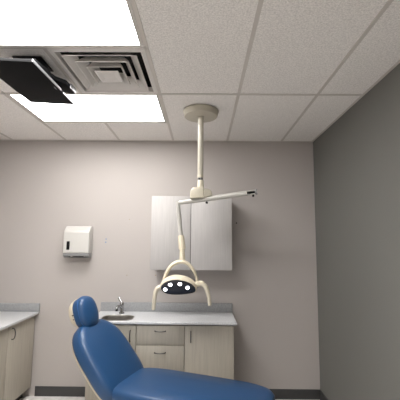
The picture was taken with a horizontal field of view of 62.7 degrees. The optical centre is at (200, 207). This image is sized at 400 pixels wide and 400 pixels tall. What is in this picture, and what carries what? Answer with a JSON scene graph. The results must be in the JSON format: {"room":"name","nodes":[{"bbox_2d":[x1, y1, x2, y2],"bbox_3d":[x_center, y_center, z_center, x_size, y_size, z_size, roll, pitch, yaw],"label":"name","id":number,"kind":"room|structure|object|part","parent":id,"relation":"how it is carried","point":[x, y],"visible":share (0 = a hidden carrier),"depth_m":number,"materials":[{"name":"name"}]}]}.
{"room":"dental clinic","nodes":[
{"label":"dental clinic","id":0,"kind":"room"},
{"bbox_2d":[0,140,319,395],"bbox_3d":[-0.536,0.501,3.659,3.845,3.012,0.120,0,-6,1],"label":"wall","id":1,"kind":"structure","parent":0,"point":[47,187],"depth_m":3.61,"materials":[{"name":"grey paint"}]},
{"bbox_2d":[0,303,39,311],"bbox_3d":[-2.042,1.001,2.809,0.614,0.086,1.486,0,-6,1],"label":"backsplash","id":2,"kind":"structure","parent":1,"relation":"attached to","point":[13,307],"depth_m":3.53,"materials":[{"name":"grey laminate"}]},
{"bbox_2d":[63,226,92,257],"bbox_3d":[-1.321,0.377,3.553,0.274,0.344,0.128,0,-6,1],"label":"paper towel dispenser","id":3,"kind":"object","parent":1,"relation":"attached to","point":[77,243],"visible":1,"depth_m":3.50,"materials":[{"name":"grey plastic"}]},
{"bbox_2d":[63,253,91,257],"bbox_3d":[-1.323,0.521,3.541,0.270,0.054,0.120,0,-6,1],"label":"tray","id":4,"kind":"object","parent":3,"relation":"on","point":[69,255],"depth_m":3.49,"materials":[{"name":"grey plastic"}]},
{"bbox_2d":[100,302,231,311],"bbox_3d":[-0.361,1.073,3.525,1.414,0.094,0.020,0,-6,1],"label":"backsplash","id":5,"kind":"structure","parent":1,"relation":"attached to","point":[105,306],"depth_m":3.52,"materials":[{"name":"grey laminate"}]},
{"bbox_2d":[34,386,319,399],"bbox_3d":[-0.242,1.945,3.439,2.993,0.100,0.006,0,-6,1],"label":"baseboard","id":6,"kind":"structure","parent":1,"relation":"attached to","point":[63,391],"depth_m":3.44,"materials":[{"name":"grey plastic"}]},
{"bbox_2d":[150,196,231,269],"bbox_3d":[-0.087,0.274,3.458,0.812,0.739,0.320,0,-6,1],"label":"upper cabinet","id":7,"kind":"object","parent":1,"relation":"attached to","point":[207,228],"visible":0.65,"depth_m":3.30,"materials":[{"name":"laminate"}]},
{"bbox_3d":[-0.296,0.257,3.311,0.396,0.738,0.020,0,-6,1],"label":"door","id":8,"kind":"part","parent":7,"relation":"part of","materials":[{"name":"laminate"}]},
{"bbox_3d":[0.113,0.260,3.307,0.409,0.738,0.020,0,-6,1],"label":"door","id":9,"kind":"part","parent":7,"relation":"part of","materials":[{"name":"laminate"}]},
{"bbox_2d":[20,396,304,399],"bbox_3d":[-0.573,1.727,0.487,3.845,0.100,6.167,0,-6,1],"label":"floor","id":10,"kind":"structure","parent":0,"point":[23,397],"depth_m":3.41,"materials":[{"name":"plastic"}]},
{"bbox_2d":[0,328,7,399],"bbox_3d":[-2.044,1.485,2.754,0.616,0.840,0.480,0,-6,1],"label":"base cabinet","id":11,"kind":"object","parent":10,"relation":"on","point":[3,333],"visible":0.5,"depth_m":2.95,"materials":[{"name":"beige laminate"}]},
{"bbox_2d":[3,316,34,399],"bbox_3d":[-2.040,1.536,3.232,0.616,0.840,0.480,0,-6,1],"label":"base cabinet","id":12,"kind":"object","parent":10,"relation":"on","point":[18,370],"visible":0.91,"depth_m":3.21,"materials":[{"name":"beige laminate"}]},
{"bbox_2d":[85,324,136,399],"bbox_3d":[-0.828,1.540,3.236,0.458,0.852,0.488,0,-6,1],"label":"base cabinet","id":13,"kind":"object","parent":10,"relation":"on","point":[129,331],"visible":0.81,"depth_m":3.06,"materials":[{"name":"beige laminate"}]},
{"bbox_2d":[136,324,184,371],"bbox_3d":[-0.373,1.544,3.232,0.453,0.852,0.488,0,-6,1],"label":"base cabinet","id":14,"kind":"object","parent":10,"relation":"on","point":[157,346],"visible":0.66,"depth_m":3.05,"materials":[{"name":"beige laminate"}]},
{"bbox_3d":[-0.374,1.427,3.048,0.447,0.275,0.019,0,-6,1],"label":"drawer","id":15,"kind":"part","parent":14,"relation":"part of","materials":[{"name":"beige laminate"}]},
{"bbox_3d":[-0.372,1.197,3.073,0.447,0.177,0.019,0,-6,1],"label":"drawer","id":16,"kind":"part","parent":14,"relation":"part of","materials":[{"name":"beige laminate"}]},
{"bbox_2d":[68,296,274,399],"bbox_3d":[-0.296,1.317,2.530,1.688,1.154,0.541,-2,-7,21],"label":"dental chair","id":17,"kind":"object","parent":10,"relation":"on","point":[106,359],"visible":1,"depth_m":2.52,"materials":[{"name":"blue leather"}]},
{"bbox_3d":[-0.762,1.231,2.713,0.502,0.543,0.530,-2,-7,20],"label":"backrest","id":18,"kind":"part","parent":17,"relation":"part of","materials":[{"name":"blue leather"}]},
{"bbox_3d":[-0.069,1.381,2.436,1.200,0.100,0.540,-2,-7,20],"label":"seat","id":19,"kind":"part","parent":17,"relation":"part of","materials":[{"name":"blue leather"}]},
{"bbox_2d":[184,325,233,379],"bbox_3d":[0.084,1.547,3.228,0.461,0.852,0.488,0,-6,1],"label":"base cabinet","id":20,"kind":"object","parent":10,"relation":"on","point":[209,349],"visible":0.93,"depth_m":3.04,"materials":[{"name":"beige laminate"}]},
{"bbox_2d":[99,302,236,324],"bbox_3d":[-0.363,1.061,3.297,1.414,0.118,0.476,0,-6,1],"label":"countertop","id":21,"kind":"structure","parent":20,"relation":"on","point":[165,313],"depth_m":3.44,"materials":[{"name":"grey laminate"}]},
{"bbox_2d":[100,315,133,320],"bbox_3d":[-0.808,1.154,3.204,0.315,0.153,0.237,0,-6,1],"label":"sink","id":22,"kind":"object","parent":21,"relation":"in","point":[106,317],"visible":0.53,"depth_m":3.31,"materials":[{"name":"silver metal"}]},
{"bbox_2d":[115,297,123,313],"bbox_3d":[-0.825,1.014,3.364,0.076,0.168,0.164,0,-6,1],"label":"faucet","id":23,"kind":"object","parent":21,"relation":"on","point":[121,306],"visible":1,"depth_m":3.40,"materials":[{"name":"silver metal"}]},
{"bbox_3d":[-2.048,1.434,2.277,0.616,0.840,0.480,0,-6,1],"label":"cabinet","id":24,"kind":"object","parent":10,"relation":"on","visible":0},
{"bbox_2d":[0,303,39,330],"bbox_3d":[-2.042,1.013,2.808,0.614,0.110,1.486,0,-6,1],"label":"countertop","id":25,"kind":"structure","parent":24,"relation":"on","point":[11,314],"depth_m":3.48,"materials":[{"name":"grey laminate"}]},
{"bbox_2d":[0,0,399,141],"bbox_3d":[-0.550,-1.077,0.787,3.605,0.024,5.927,0,-6,1],"label":"ceiling","id":26,"kind":"structure","parent":0,"point":[272,70],"depth_m":2.13,"materials":[{"name":"tile"}]},
{"bbox_2d":[0,56,75,104],"bbox_3d":[-1.053,-0.846,2.086,0.357,0.167,0.566,0,-6,1],"label":"television","id":27,"kind":"object","parent":26,"relation":"hanging from","point":[31,77],"visible":1,"depth_m":2.06,"materials":[{"name":"black plastic"}]},
{"bbox_3d":[-1.063,-0.775,2.078,0.320,0.024,0.566,0,-6,1],"label":"edge trim","id":28,"kind":"part","parent":27,"relation":"part of","materials":[{"name":"grey"}]},
{"bbox_3d":[-0.994,-0.838,2.133,0.222,0.030,0.407,0,-6,1],"label":"bracket arm","id":29,"kind":"part","parent":27,"relation":"part of","materials":[{"name":"black plastic"}]},
{"bbox_2d":[0,0,143,46],"bbox_3d":[-0.929,-1.029,1.649,1.193,0.102,0.584,0,-6,1],"label":"ceiling light","id":30,"kind":"object","parent":26,"relation":"attached to","point":[22,22],"visible":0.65,"depth_m":1.73,"materials":[{"name":"white plastic"}]},
{"bbox_2d":[7,94,166,121],"bbox_3d":[-0.919,-0.899,2.862,1.193,0.102,0.584,0,-6,1],"label":"ceiling light","id":31,"kind":"object","parent":26,"relation":"attached to","point":[86,108],"visible":0.6,"depth_m":2.85,"materials":[{"name":"white plastic"}]},
{"bbox_2d":[47,49,157,93],"bbox_3d":[-0.619,-0.981,2.255,0.585,0.184,0.585,0,-6,1],"label":"ceiling vent","id":32,"kind":"object","parent":26,"relation":"in","point":[91,70],"visible":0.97,"depth_m":2.25,"materials":[{"name":"white metal"}]},
{"bbox_3d":[-0.620,-0.895,2.246,0.156,0.012,0.156,0,-6,1],"label":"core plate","id":33,"kind":"part","parent":32,"relation":"part of","materials":[{"name":"white metal"}]},
{"bbox_2d":[152,104,257,309],"bbox_3d":[0.038,0.004,2.780,0.857,1.692,0.310,0,-6,1],"label":"lamp","id":34,"kind":"object","parent":26,"relation":"hanging from","point":[199,113],"visible":1,"depth_m":2.74,"materials":[{"name":"beige metal"}]},
{"bbox_3d":[-0.358,0.742,2.702,0.076,0.202,0.042,1,-6,-10],"label":"handle","id":35,"kind":"part","parent":34,"relation":"part of","materials":[{"name":"beige plastic"}]},
{"bbox_3d":[0.006,-0.808,2.867,0.310,0.058,0.310,0,-6,1],"label":"ceiling plate","id":36,"kind":"part","parent":34,"relation":"part of","materials":[{"name":"beige metal"}]},
{"bbox_3d":[0.046,0.712,2.706,0.095,0.197,0.044,0,-6,1],"label":"handle","id":37,"kind":"part","parent":34,"relation":"part of","materials":[{"name":"beige plastic"}]},
{"bbox_3d":[0.092,-0.076,2.768,0.587,0.105,0.043,-1,-6,14],"label":"arm","id":38,"kind":"part","parent":34,"relation":"part of","materials":[{"name":"white metal"}]},
{"bbox_3d":[0.412,-0.116,2.690,0.083,0.049,0.045,-1,-6,14],"label":"arm","id":39,"kind":"part","parent":34,"relation":"part of","materials":[{"name":"black plastic"}]},
{"bbox_2d":[313,63,399,399],"bbox_3d":[1.302,0.193,0.636,0.120,3.012,5.927,0,-6,1],"label":"wall","id":40,"kind":"structure","parent":0,"point":[356,159],"depth_m":2.57,"materials":[{"name":"grey paint"}]},
{"bbox_2d":[320,390,327,399],"bbox_3d":[1.228,1.640,0.479,0.006,0.100,5.921,0,-6,1],"label":"baseboard","id":41,"kind":"structure","parent":40,"relation":"attached to","point":[322,396],"depth_m":3.35,"materials":[{"name":"grey plastic"}]}
]}

